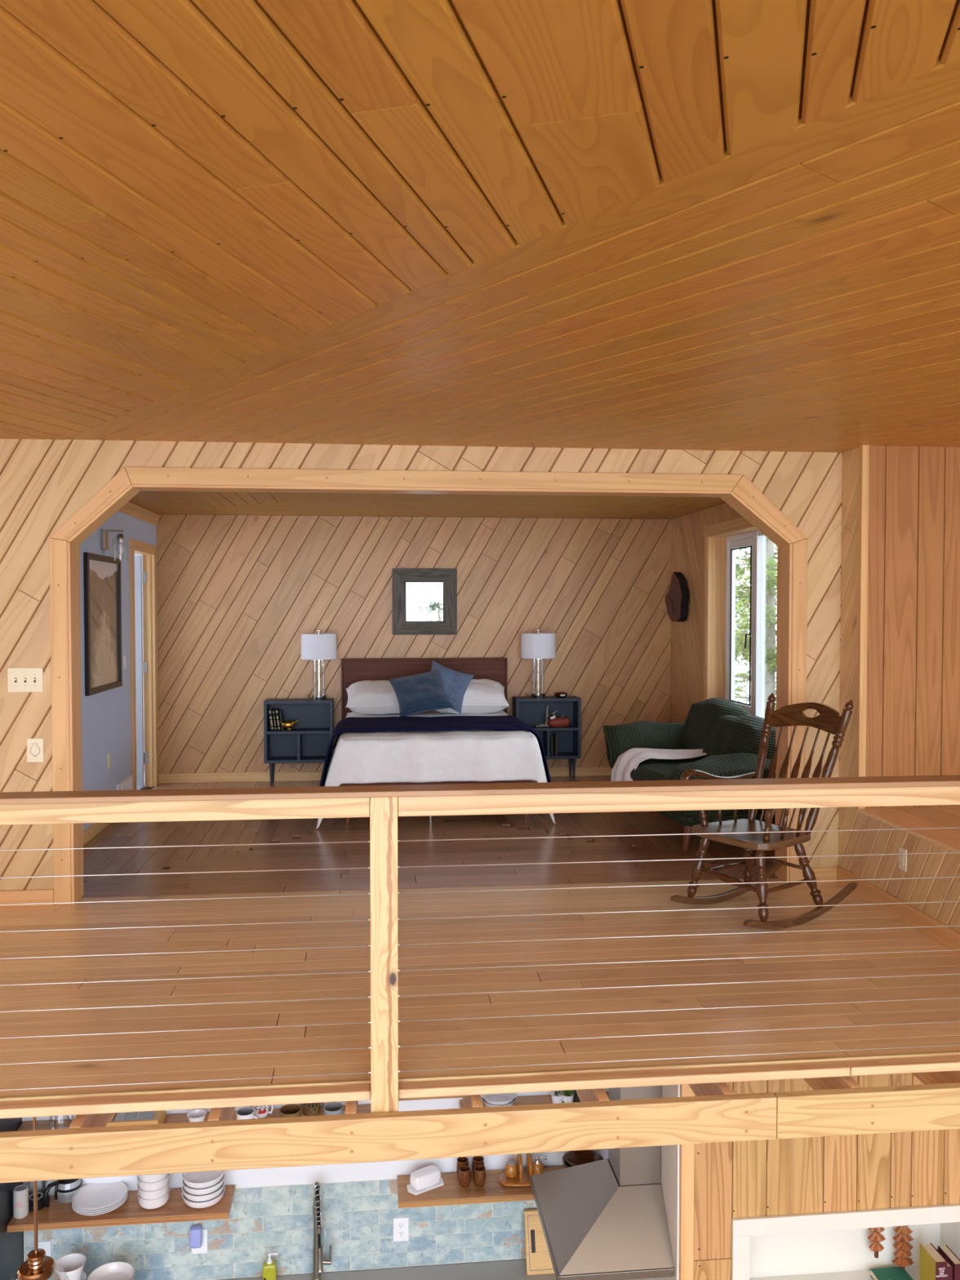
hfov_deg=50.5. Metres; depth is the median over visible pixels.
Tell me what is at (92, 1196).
dinner plate
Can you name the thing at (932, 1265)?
book
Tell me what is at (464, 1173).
wooden cup
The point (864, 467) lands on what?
trim
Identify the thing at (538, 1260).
cutting board
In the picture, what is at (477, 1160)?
wooden cup
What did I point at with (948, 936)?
baseboard
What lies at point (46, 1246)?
wall outlet
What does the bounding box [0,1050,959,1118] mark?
trim
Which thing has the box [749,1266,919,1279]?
niche shelf
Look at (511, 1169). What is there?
salt shaker
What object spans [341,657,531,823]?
bed
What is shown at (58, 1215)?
wall shelf
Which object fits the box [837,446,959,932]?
wall
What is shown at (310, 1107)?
print
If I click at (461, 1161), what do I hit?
wooden cup
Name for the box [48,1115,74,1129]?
glass jar
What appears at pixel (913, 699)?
wall
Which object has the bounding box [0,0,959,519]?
ceiling
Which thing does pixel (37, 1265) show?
pendant light
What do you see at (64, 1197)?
glass carafe
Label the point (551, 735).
book
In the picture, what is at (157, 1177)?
soup bowl
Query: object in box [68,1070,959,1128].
trim
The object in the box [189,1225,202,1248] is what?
air freshener
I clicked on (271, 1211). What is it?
wall
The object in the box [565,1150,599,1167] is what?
wooden bowl
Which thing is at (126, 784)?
air vent
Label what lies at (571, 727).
shelf
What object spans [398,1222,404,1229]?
socket
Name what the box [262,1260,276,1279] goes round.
bottle
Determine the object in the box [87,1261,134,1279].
serving bowl
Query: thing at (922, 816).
trim
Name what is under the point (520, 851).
floor
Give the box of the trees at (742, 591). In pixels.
[734,536,777,715]
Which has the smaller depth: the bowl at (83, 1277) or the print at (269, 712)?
the bowl at (83, 1277)
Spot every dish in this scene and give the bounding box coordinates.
[406,1164,444,1195]
[554,692,568,697]
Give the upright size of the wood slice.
0.478 m
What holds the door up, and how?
in the wall at (106, 722)
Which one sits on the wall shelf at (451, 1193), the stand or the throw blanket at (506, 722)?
the stand
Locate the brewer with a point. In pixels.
(41, 1195)
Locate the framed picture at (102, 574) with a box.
[83,552,122,696]
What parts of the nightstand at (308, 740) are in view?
leg, leg, panel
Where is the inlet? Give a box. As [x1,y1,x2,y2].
[26,737,44,762]
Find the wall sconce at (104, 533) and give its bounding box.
[100,528,127,560]
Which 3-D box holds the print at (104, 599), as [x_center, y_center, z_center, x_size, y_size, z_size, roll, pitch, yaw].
[-2.846,-0.126,7.694,0.001,0.930,0.870,0,2,-6]
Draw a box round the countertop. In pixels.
[226,1259,556,1279]
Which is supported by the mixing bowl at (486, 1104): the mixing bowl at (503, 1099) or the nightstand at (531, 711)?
the mixing bowl at (503, 1099)
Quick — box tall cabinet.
[0,1117,23,1279]
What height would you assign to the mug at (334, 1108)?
0.082 m
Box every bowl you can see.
[55,1253,86,1279]
[80,1271,86,1279]
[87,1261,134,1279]
[137,1173,168,1182]
[137,1173,169,1191]
[137,1179,169,1199]
[137,1187,170,1208]
[182,1170,224,1188]
[182,1173,225,1195]
[182,1179,225,1201]
[182,1186,225,1208]
[186,1109,206,1122]
[480,1093,516,1105]
[480,1095,516,1106]
[562,1150,604,1168]
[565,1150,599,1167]
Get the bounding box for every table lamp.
[300,629,337,700]
[520,628,555,697]
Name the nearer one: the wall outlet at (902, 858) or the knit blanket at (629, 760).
the wall outlet at (902, 858)
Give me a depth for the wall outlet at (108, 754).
7.86 m
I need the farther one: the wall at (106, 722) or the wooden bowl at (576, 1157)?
the wall at (106, 722)
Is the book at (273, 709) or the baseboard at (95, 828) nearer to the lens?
the baseboard at (95, 828)
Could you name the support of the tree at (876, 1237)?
in the display niche
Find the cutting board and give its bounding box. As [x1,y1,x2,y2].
[524,1208,554,1275]
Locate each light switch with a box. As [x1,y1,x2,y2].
[7,667,43,692]
[123,655,126,669]
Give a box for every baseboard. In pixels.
[0,866,836,906]
[83,822,111,845]
[158,766,612,783]
[836,866,959,954]
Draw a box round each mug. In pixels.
[236,1106,257,1119]
[253,1105,273,1118]
[279,1103,304,1117]
[302,1102,324,1115]
[323,1102,345,1115]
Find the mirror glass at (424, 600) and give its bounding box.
[406,582,443,621]
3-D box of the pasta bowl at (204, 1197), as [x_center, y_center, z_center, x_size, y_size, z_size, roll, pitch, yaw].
[-1.412,2.803,5.195,0.214,0.044,0.214,0,2,-6]
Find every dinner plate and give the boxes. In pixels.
[71,1181,127,1209]
[71,1192,127,1211]
[71,1193,128,1213]
[71,1195,128,1215]
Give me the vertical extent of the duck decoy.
0.136 m
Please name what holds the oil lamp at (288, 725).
on the nightstand at (308, 740)
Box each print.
[88,559,119,688]
[257,1109,266,1114]
[268,711,273,728]
[306,1102,317,1112]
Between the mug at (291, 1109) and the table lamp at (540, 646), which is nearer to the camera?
the mug at (291, 1109)
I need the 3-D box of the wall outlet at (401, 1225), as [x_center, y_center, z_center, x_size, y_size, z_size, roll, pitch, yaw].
[-0.421,3.144,5.423,0.082,0.126,0.008,0,2,-6]
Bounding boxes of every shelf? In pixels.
[7,1185,235,1232]
[16,1104,370,1131]
[266,728,329,734]
[397,1165,564,1208]
[459,1092,608,1108]
[529,724,577,730]
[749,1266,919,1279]
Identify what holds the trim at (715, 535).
attached to the wall at (687, 531)
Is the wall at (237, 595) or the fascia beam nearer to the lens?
the fascia beam
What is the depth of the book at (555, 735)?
9.87 m
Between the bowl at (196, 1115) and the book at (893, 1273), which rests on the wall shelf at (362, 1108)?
the bowl at (196, 1115)
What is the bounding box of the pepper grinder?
[532,1155,546,1174]
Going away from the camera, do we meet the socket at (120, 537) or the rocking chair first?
the rocking chair
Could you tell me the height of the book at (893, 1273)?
0.035 m
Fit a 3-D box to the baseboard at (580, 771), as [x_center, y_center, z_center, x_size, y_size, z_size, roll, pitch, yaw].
[-0.577,1.312,9.950,5.002,0.090,0.016,0,2,-6]
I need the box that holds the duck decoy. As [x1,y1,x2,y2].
[546,714,570,728]
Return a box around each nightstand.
[263,697,333,785]
[512,695,581,780]
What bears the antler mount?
on the nightstand at (531, 711)
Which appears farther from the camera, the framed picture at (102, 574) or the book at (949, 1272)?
the framed picture at (102, 574)
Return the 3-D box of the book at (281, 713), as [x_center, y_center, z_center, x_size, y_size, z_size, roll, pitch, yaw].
[-1.879,0.759,9.648,0.042,0.186,0.130,0,2,-6]
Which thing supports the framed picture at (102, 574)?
attached to the wall at (106, 722)
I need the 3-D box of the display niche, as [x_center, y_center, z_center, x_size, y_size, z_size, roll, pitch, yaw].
[1.651,3.217,4.546,1.207,1.547,0.338,0,2,-6]
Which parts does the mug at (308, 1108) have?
handle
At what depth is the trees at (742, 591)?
13.79 m
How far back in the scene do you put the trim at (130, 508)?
8.87 m
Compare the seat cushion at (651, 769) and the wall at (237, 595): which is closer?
the seat cushion at (651, 769)
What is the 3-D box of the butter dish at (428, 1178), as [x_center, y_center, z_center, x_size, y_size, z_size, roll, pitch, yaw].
[-0.286,2.812,5.316,0.209,0.086,0.096,-1,2,-34]
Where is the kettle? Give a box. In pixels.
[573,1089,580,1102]
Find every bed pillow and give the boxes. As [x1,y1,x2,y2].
[345,680,399,715]
[435,679,509,714]
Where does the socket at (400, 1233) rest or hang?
attached to the wall outlet at (401, 1225)
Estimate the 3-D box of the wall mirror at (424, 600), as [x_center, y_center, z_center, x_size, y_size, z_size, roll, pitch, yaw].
[-0.538,-0.373,9.895,0.628,0.644,0.032,0,2,-6]
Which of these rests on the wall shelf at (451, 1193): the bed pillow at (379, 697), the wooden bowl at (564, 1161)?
the wooden bowl at (564, 1161)
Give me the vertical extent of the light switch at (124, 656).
0.115 m
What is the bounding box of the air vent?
[116,774,133,790]
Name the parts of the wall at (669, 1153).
panel, panel, panel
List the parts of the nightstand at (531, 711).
panel, leg, leg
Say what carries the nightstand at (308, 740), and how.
on the floor
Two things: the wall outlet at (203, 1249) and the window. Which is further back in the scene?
the window
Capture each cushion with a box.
[387,670,453,716]
[431,660,474,713]
[630,757,697,781]
[681,697,751,759]
[702,715,775,758]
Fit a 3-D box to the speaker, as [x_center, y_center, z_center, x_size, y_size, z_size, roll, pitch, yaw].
[-2.282,2.793,5.055,0.071,0.140,0.072,0,2,-6]
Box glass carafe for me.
[44,1178,82,1207]
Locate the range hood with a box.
[529,1085,674,1279]
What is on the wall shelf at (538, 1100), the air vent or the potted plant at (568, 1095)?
the potted plant at (568, 1095)
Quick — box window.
[724,530,765,718]
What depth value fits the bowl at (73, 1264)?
5.09 m
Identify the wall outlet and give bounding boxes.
[38,1240,50,1257]
[107,753,111,768]
[191,1229,207,1253]
[393,1217,408,1241]
[897,846,906,871]
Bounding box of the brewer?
[23,1180,49,1211]
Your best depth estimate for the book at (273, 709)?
9.58 m
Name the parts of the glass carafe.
handle, lid, glass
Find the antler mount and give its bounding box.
[535,705,563,726]
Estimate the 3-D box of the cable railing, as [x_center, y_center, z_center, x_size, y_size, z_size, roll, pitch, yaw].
[-0.646,1.124,3.449,8.588,1.236,0.125,0,2,-6]
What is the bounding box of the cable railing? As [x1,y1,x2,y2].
[0,774,959,1112]
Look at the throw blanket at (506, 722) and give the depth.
8.29 m
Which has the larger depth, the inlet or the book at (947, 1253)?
the inlet
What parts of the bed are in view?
leg, headboard panel, headboard frame, frame, leg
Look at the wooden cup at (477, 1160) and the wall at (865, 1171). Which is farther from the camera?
the wooden cup at (477, 1160)
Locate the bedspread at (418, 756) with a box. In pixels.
[315,710,555,828]
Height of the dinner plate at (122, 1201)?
0.020 m
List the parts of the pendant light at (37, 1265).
rod, lamp shade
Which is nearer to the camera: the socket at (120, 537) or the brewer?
the brewer
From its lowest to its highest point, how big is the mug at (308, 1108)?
0.098 m
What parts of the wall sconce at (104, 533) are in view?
plate, arm, bulb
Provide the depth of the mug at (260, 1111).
5.24 m
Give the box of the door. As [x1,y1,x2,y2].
[128,538,158,790]
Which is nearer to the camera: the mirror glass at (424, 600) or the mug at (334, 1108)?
the mug at (334, 1108)
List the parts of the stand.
loop handle, loop handle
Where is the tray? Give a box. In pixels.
[406,1177,444,1195]
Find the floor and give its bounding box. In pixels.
[0,775,959,1096]
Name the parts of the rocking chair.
leg, arm post, arm, leg, seat, post, leg, arm post, crest rail, leg, post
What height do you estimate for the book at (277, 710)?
0.203 m
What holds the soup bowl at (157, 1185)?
on the soup bowl at (147, 1195)
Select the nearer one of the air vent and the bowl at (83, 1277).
the bowl at (83, 1277)
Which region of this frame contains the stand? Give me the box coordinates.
[497,1153,547,1186]
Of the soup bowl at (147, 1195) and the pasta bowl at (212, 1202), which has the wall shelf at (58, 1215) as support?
the pasta bowl at (212, 1202)
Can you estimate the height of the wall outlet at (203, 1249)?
0.126 m
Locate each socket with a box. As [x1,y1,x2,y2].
[116,533,124,542]
[397,1230,404,1236]
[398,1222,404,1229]
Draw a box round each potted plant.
[550,1090,563,1103]
[560,1089,574,1102]
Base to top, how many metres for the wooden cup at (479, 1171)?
0.088 m
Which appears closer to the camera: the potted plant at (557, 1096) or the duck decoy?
the potted plant at (557, 1096)
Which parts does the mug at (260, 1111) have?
handle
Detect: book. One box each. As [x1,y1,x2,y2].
[268,707,275,730]
[272,708,277,730]
[275,707,281,730]
[279,709,284,730]
[550,733,553,755]
[552,733,557,755]
[870,1266,913,1279]
[919,1242,947,1279]
[936,1248,952,1279]
[937,1244,959,1279]
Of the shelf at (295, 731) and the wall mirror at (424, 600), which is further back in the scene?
the wall mirror at (424, 600)
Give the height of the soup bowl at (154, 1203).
0.060 m
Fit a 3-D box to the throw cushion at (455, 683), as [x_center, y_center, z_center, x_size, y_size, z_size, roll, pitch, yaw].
[-0.307,0.430,9.347,0.524,0.480,0.239,0,2,-6]
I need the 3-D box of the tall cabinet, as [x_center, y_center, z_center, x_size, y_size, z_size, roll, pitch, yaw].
[-2.616,3.046,4.860,0.617,2.470,0.668,0,2,-6]
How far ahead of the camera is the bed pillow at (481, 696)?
9.36 m
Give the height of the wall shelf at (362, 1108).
0.033 m
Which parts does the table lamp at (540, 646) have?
lamp shade, rod, glass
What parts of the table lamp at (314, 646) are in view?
rod, lamp shade, glass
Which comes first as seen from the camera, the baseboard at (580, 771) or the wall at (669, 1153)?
the wall at (669, 1153)
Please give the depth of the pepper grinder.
5.36 m
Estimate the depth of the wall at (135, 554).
10.30 m
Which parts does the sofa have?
arm, leg, arm, seat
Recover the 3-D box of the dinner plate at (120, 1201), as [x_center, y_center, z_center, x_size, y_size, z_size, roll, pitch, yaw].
[-1.928,2.830,5.160,0.266,0.020,0.266,0,2,-6]
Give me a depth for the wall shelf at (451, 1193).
5.25 m
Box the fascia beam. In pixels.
[0,1082,959,1182]
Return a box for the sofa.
[603,697,775,851]
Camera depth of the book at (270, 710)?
9.58 m
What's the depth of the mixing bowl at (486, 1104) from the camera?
5.29 m
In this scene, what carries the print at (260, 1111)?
attached to the mug at (260, 1111)
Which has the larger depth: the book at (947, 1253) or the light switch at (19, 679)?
the light switch at (19, 679)
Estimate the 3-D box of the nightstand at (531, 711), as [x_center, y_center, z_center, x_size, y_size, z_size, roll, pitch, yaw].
[0.647,0.958,9.916,0.631,0.800,0.267,0,2,-6]
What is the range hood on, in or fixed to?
attached to the wall at (669, 1153)
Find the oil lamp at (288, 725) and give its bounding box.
[280,719,301,730]
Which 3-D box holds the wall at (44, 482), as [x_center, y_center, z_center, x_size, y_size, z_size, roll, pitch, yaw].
[-1.465,0.148,5.851,7.508,2.664,0.164,0,2,-6]
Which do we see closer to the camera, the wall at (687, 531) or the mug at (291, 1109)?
the mug at (291, 1109)
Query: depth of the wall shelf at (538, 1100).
5.43 m
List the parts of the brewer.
glass, handle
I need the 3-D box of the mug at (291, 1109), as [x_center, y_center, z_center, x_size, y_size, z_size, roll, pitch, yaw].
[-0.949,2.423,5.163,0.137,0.085,0.112,0,2,-6]
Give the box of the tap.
[311,1181,332,1279]
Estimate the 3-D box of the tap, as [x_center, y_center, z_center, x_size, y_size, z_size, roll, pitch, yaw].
[-0.822,3.082,5.257,0.104,0.550,0.184,0,2,-6]
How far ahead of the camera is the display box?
5.11 m
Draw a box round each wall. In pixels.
[0,438,843,890]
[22,1088,608,1279]
[80,511,158,830]
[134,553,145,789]
[155,514,671,773]
[631,1084,679,1279]
[670,502,742,723]
[693,1072,959,1279]
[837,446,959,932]
[865,445,959,808]
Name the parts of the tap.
holder arm, lever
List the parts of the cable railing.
post, cap rail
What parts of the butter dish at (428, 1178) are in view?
lid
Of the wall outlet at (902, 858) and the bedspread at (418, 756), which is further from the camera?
the bedspread at (418, 756)
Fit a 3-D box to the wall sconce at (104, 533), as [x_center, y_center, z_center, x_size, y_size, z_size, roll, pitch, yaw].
[-2.773,-0.722,7.724,0.182,0.230,0.120,0,2,-6]
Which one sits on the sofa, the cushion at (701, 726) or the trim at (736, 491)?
the cushion at (701, 726)
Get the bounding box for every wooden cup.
[456,1156,468,1175]
[457,1165,471,1187]
[471,1155,484,1173]
[473,1164,486,1186]
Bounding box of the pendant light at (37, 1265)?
[10,1116,69,1279]
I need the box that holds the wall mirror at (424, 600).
[391,568,457,635]
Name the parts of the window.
sash, handle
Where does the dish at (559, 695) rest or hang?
on the nightstand at (531, 711)
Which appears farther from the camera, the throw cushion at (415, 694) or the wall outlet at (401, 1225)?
the throw cushion at (415, 694)
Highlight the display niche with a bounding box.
[731,1203,959,1279]
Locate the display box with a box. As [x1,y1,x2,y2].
[106,1110,166,1126]
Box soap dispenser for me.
[262,1251,277,1279]
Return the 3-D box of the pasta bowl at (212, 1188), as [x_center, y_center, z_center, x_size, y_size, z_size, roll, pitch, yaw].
[-1.412,2.769,5.194,0.214,0.044,0.214,0,2,-6]
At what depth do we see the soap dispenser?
5.26 m
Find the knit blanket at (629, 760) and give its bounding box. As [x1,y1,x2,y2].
[610,747,706,781]
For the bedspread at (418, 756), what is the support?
on the bed
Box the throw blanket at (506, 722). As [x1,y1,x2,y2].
[319,715,551,786]
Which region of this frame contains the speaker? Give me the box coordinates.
[13,1184,28,1218]
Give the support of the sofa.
on the floor
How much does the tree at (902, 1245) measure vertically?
0.376 m
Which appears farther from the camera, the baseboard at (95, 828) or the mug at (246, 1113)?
the baseboard at (95, 828)
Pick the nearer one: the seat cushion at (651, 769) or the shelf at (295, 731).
the seat cushion at (651, 769)
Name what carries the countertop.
on the base cabinet
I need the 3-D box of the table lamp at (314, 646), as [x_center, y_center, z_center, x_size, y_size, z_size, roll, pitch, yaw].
[-1.530,0.231,9.664,0.343,0.668,0.343,0,2,-6]
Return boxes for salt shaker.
[504,1160,517,1178]
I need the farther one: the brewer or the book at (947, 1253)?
the brewer
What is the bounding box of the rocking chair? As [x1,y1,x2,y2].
[671,693,857,929]
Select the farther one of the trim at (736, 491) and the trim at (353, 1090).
the trim at (736, 491)
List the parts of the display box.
glass lid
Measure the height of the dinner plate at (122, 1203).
0.020 m
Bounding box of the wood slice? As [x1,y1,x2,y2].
[665,572,689,622]
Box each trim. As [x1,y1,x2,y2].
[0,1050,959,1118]
[48,466,808,905]
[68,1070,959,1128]
[118,501,158,525]
[678,1084,694,1279]
[702,516,758,701]
[855,444,869,808]
[857,805,959,853]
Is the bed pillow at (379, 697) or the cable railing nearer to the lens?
the cable railing
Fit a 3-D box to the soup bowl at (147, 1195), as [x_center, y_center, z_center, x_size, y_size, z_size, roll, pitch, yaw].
[-1.656,2.786,5.164,0.160,0.060,0.160,0,2,-6]
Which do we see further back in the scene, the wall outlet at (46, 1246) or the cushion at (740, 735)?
the cushion at (740, 735)
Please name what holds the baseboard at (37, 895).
attached to the wall at (44, 482)
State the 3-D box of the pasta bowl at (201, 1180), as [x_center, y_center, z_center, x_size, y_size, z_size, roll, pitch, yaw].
[-1.412,2.736,5.193,0.214,0.044,0.214,0,2,-6]

